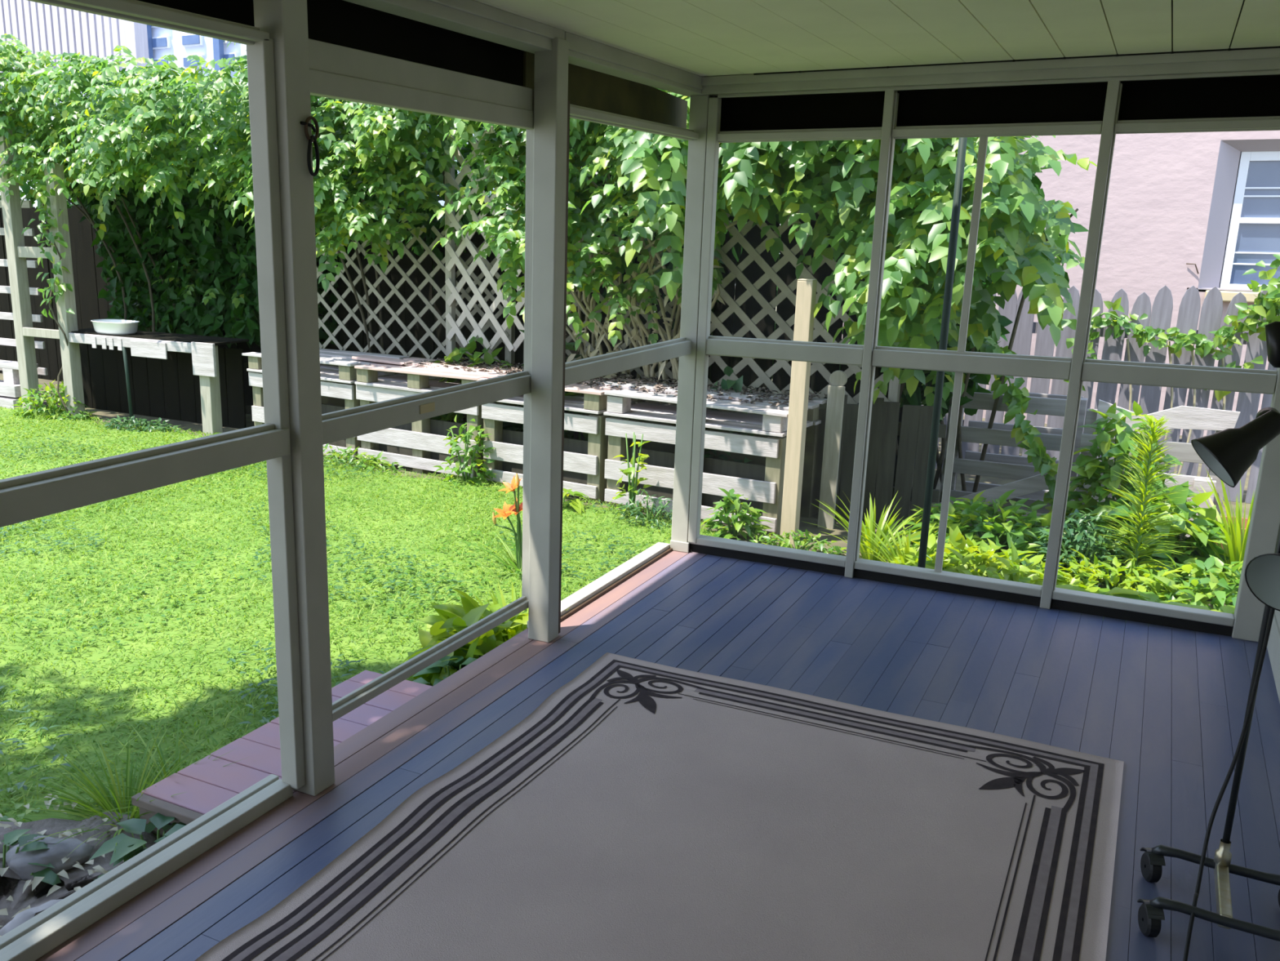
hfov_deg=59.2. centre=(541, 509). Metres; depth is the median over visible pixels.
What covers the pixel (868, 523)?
clump
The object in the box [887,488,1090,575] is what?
leafy bush
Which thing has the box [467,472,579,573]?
lily
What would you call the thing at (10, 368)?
board
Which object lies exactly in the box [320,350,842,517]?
planter
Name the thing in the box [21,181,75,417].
climbing vine
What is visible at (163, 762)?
grass tuft
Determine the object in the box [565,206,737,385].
lattice panel
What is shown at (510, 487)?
flower
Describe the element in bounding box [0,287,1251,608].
ground
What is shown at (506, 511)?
flower
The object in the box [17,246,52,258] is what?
rail
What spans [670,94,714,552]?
trim
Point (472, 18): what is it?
trim
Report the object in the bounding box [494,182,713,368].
hedge
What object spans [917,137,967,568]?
metal pole
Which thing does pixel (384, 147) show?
climbing vine
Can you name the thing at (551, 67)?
porch post
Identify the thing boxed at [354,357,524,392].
pallet
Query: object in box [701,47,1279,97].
trim
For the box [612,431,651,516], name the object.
clump
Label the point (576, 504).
weed
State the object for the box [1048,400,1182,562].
leafy bush
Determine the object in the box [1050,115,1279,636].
screen frame
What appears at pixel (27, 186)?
hedge
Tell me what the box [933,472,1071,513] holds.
plank
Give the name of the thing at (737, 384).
plant
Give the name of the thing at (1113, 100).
trim
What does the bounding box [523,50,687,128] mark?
trim
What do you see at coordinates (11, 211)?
post
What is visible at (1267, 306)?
climbing vine
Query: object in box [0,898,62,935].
rock
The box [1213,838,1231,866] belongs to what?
socket
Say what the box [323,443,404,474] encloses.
clump
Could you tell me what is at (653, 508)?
clump
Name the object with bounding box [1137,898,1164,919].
hood
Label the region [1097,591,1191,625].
weed
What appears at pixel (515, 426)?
plant
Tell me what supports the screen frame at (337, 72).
attached to the porch post at (551, 67)
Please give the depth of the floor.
3.73 m
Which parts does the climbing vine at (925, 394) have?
stem, stem, stem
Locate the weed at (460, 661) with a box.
[412,655,476,685]
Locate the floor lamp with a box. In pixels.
[1137,321,1279,960]
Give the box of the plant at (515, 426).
[502,329,584,439]
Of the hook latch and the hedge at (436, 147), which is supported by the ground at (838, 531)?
the hedge at (436, 147)
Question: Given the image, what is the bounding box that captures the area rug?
[194,652,1124,960]
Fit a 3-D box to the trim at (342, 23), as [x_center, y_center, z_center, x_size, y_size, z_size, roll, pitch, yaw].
[-1.553,-0.903,1.255,0.030,0.232,6.150,8,16,28]
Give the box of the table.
[22,327,248,377]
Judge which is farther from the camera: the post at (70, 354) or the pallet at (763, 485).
the post at (70, 354)
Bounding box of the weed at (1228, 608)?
[1188,604,1235,613]
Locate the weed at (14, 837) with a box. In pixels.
[1,828,61,884]
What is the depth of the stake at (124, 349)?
10.00 m
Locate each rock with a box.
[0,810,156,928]
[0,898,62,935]
[5,835,93,879]
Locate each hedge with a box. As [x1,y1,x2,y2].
[0,115,88,224]
[66,183,89,208]
[396,127,523,307]
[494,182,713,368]
[712,208,924,405]
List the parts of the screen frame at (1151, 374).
sill, sill, rail, rail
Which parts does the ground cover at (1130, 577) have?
stem, stem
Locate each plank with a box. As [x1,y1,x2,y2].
[351,355,509,373]
[401,365,506,377]
[595,381,759,401]
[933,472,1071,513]
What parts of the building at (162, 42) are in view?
pane, pane, pane, pane, pane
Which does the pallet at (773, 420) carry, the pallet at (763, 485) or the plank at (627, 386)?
the plank at (627, 386)
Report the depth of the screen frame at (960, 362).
4.69 m
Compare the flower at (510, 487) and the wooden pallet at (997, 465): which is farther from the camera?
the wooden pallet at (997, 465)
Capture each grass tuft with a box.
[0,720,246,854]
[66,720,224,830]
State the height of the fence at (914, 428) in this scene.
0.819 m
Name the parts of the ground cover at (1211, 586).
stem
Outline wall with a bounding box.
[1266,609,1279,702]
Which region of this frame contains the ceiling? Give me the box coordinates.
[472,0,1279,76]
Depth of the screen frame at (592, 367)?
4.67 m
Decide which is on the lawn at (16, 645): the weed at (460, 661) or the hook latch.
the weed at (460, 661)
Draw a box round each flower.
[493,501,515,519]
[499,475,522,493]
[504,497,522,515]
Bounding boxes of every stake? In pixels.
[122,346,133,425]
[817,370,847,528]
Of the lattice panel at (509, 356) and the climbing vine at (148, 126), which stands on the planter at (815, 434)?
the lattice panel at (509, 356)
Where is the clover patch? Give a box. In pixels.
[0,461,715,820]
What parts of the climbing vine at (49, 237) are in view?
stem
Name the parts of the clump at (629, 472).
stem, stem, stem, stem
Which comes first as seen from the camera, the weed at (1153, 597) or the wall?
the wall
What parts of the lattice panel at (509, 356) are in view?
support post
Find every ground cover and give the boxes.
[1026,548,1217,610]
[1117,551,1243,612]
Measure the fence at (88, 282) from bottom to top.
1.968 m
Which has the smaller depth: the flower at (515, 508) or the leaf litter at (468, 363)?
the flower at (515, 508)
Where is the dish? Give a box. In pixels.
[90,319,139,334]
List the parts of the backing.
rail, rail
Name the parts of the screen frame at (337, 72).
rail, rail, rail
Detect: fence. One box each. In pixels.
[0,205,922,486]
[834,394,946,525]
[914,284,1279,503]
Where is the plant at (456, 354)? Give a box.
[429,336,512,423]
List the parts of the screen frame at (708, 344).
sill, sill, rail, rail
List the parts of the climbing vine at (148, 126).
stem, stem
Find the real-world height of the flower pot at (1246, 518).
0.260 m
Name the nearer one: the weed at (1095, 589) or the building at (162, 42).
the weed at (1095, 589)
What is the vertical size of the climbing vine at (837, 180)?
3.322 m
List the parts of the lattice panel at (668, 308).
support post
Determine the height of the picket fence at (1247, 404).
1.489 m
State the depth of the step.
3.54 m
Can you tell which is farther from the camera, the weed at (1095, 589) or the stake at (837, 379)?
the stake at (837, 379)
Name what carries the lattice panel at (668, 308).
on the planter at (815, 434)
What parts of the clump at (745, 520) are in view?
stem, stem, stem, stem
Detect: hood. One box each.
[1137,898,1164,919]
[1139,847,1165,865]
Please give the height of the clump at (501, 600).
0.388 m
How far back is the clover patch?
5.69 m
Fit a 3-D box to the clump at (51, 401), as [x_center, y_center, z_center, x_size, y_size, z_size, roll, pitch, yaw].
[-4.595,-1.010,10.534,0.904,0.418,0.605,8,16,28]
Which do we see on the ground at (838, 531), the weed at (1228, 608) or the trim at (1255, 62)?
the weed at (1228, 608)
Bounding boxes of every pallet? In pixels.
[241,348,409,383]
[248,371,361,461]
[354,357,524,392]
[355,384,483,479]
[476,377,651,414]
[481,401,608,504]
[603,382,826,436]
[604,416,786,534]
[938,389,1088,523]
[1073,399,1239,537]
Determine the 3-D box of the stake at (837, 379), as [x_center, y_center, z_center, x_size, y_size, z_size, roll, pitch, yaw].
[1.808,-0.346,6.983,0.104,1.042,0.055,8,16,28]
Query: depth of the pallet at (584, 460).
7.76 m
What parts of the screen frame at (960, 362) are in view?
sill, sill, rail, rail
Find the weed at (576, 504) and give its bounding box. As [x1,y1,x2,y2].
[562,488,587,514]
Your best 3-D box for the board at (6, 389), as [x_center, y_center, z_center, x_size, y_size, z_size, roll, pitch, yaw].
[-5.681,-1.255,11.261,1.450,0.110,0.220,8,16,28]
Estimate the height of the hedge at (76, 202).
3.015 m
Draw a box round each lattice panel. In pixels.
[315,225,515,367]
[444,125,525,358]
[523,236,680,380]
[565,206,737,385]
[707,208,902,404]
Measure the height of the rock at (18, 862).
0.095 m
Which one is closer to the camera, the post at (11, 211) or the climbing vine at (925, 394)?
the climbing vine at (925, 394)
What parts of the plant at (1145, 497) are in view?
stem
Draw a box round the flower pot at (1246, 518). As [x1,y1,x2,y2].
[1213,515,1248,549]
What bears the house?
on the ground at (838, 531)
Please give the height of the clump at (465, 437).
0.539 m
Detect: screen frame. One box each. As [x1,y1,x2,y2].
[0,0,305,960]
[308,38,533,721]
[527,103,698,627]
[688,97,881,575]
[853,120,1102,606]
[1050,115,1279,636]
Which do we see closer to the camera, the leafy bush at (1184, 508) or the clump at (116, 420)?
the leafy bush at (1184, 508)
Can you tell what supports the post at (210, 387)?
on the ground at (838, 531)
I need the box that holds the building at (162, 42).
[146,24,494,205]
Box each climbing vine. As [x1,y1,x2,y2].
[0,33,407,331]
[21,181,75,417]
[179,40,628,362]
[429,86,747,383]
[580,88,1097,492]
[887,281,1013,491]
[990,330,1071,519]
[1063,253,1279,477]
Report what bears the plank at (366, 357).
on the pallet at (420, 381)
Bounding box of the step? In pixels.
[131,670,432,837]
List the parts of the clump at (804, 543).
stem, stem, stem, stem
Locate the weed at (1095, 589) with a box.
[1055,583,1156,600]
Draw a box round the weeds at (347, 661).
[0,435,664,792]
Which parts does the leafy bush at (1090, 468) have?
stem, stem, stem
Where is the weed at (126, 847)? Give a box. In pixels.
[89,812,186,866]
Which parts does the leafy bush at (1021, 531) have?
stem, stem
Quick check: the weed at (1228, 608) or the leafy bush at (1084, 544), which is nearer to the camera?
the weed at (1228, 608)
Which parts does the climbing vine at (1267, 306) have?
stem, stem, stem, stem, stem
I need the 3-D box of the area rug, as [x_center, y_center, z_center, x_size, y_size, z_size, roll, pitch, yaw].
[0.357,0.916,2.619,1.710,0.018,2.638,8,16,28]
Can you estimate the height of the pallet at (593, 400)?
0.156 m
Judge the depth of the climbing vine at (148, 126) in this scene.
9.37 m
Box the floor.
[35,550,1279,960]
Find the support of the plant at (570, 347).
on the planter at (815, 434)
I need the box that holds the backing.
[79,342,254,428]
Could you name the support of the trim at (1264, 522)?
attached to the wall
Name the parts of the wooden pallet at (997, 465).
corner post, corner post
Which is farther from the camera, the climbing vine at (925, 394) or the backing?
the backing
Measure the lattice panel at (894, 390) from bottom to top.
2.050 m
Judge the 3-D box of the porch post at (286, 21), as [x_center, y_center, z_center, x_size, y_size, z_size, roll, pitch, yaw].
[-0.630,-0.275,2.880,0.090,2.172,0.090,8,16,28]
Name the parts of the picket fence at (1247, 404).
fence rail, fence rail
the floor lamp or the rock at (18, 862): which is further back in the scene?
the rock at (18, 862)
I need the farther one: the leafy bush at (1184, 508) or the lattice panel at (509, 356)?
the lattice panel at (509, 356)
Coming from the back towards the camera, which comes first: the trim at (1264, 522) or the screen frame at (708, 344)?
the screen frame at (708, 344)
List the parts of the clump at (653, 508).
stem, stem, stem, stem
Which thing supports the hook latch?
attached to the porch post at (286, 21)
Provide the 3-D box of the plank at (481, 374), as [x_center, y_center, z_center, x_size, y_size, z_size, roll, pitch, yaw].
[-0.434,-0.974,8.058,1.400,0.037,0.150,10,17,33]
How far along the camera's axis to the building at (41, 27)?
17.80 m
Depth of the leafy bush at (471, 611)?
4.51 m
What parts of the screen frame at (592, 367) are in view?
sill, rail, rail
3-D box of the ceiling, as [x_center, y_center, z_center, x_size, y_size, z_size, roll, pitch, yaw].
[-0.060,-0.973,1.190,2.629,0.045,7.500,8,16,28]
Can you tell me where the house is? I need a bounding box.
[841,130,1279,436]
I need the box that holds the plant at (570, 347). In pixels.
[564,344,588,440]
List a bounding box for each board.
[0,360,38,384]
[0,379,21,397]
[0,395,22,409]
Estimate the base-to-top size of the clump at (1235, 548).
0.669 m
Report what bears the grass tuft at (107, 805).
on the lawn at (16, 645)
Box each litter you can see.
[0,793,124,936]
[400,355,827,406]
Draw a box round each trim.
[137,0,523,86]
[342,0,702,97]
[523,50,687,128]
[558,100,569,633]
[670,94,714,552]
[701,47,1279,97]
[714,74,1279,131]
[844,89,898,577]
[1040,80,1122,608]
[1231,367,1279,641]
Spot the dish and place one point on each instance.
(110, 326)
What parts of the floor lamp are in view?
power cord, lamp shade, lamp shade, switch knob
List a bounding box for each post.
[0,101,40,409]
[44,163,85,417]
[199,345,222,435]
[253,0,334,795]
[528,37,568,642]
[779,278,817,543]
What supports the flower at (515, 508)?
on the lily
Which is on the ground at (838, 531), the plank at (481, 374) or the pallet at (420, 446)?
the pallet at (420, 446)
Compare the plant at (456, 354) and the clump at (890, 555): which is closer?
the clump at (890, 555)
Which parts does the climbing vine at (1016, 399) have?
stem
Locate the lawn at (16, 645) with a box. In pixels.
[0,407,740,822]
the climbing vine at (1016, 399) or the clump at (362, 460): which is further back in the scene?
the clump at (362, 460)
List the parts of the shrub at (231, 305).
stem, stem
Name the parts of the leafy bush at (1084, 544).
stem, stem, stem, stem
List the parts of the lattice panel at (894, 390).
support post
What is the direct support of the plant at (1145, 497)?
on the ground at (838, 531)
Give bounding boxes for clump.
[12,380,97,421]
[95,414,186,433]
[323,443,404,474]
[426,581,570,662]
[432,415,496,485]
[611,488,672,528]
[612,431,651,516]
[700,487,772,542]
[749,527,846,555]
[808,493,961,561]
[847,518,979,564]
[1163,465,1255,588]
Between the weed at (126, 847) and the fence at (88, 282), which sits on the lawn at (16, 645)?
the weed at (126, 847)
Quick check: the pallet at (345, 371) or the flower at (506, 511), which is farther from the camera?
the pallet at (345, 371)
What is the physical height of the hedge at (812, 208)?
3.238 m
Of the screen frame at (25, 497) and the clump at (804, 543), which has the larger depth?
the clump at (804, 543)
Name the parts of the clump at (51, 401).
stem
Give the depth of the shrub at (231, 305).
10.85 m
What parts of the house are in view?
window sill, pane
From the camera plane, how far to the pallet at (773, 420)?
7.13 m
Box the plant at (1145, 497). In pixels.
[1083,413,1194,588]
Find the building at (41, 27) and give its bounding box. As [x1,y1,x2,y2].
[0,0,149,223]
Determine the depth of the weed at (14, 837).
3.14 m
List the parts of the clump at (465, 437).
stem, stem, stem, stem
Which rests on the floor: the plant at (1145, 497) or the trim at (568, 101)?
the trim at (568, 101)
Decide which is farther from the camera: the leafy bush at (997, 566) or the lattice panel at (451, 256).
the lattice panel at (451, 256)
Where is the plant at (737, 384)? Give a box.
[703,365,765,462]
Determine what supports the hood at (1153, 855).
attached to the floor lamp
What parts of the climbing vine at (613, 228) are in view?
stem, stem, stem, stem, stem, stem, stem, stem, stem, stem, stem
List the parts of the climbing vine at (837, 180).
stem, stem, stem, stem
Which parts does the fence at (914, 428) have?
rail, rail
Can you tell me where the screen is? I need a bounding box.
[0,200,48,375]
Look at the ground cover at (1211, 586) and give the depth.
5.48 m
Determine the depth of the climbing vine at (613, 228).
7.51 m
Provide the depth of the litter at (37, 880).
3.11 m
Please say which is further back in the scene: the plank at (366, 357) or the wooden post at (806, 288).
the plank at (366, 357)
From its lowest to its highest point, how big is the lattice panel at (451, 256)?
2.590 m
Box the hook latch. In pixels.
[299,115,319,176]
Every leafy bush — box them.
[402,586,528,685]
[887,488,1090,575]
[888,525,1069,585]
[1028,507,1133,588]
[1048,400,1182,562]
[1078,480,1229,598]
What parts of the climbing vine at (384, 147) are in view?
stem, stem, stem, stem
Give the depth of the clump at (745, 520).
6.72 m
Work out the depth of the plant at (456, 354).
8.61 m
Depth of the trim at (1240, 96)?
4.44 m
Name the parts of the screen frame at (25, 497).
rail, sill, rail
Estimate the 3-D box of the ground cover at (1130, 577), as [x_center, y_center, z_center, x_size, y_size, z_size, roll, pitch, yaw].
[2.896,0.403,5.633,0.949,0.349,0.742,8,16,28]
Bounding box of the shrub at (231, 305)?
[66,158,350,348]
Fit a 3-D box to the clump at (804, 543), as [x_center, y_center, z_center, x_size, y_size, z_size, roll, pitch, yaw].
[1.514,0.193,6.525,0.627,0.190,0.342,8,16,28]
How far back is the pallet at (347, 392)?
8.94 m
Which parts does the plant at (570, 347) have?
stem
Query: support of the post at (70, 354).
on the ground at (838, 531)
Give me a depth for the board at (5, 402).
10.89 m
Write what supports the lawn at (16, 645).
on the ground at (838, 531)
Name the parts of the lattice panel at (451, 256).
support post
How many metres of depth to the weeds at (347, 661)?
5.96 m
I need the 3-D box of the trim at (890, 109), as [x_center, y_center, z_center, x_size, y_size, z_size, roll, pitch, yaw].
[1.425,-0.715,4.856,0.045,2.100,0.064,8,16,28]

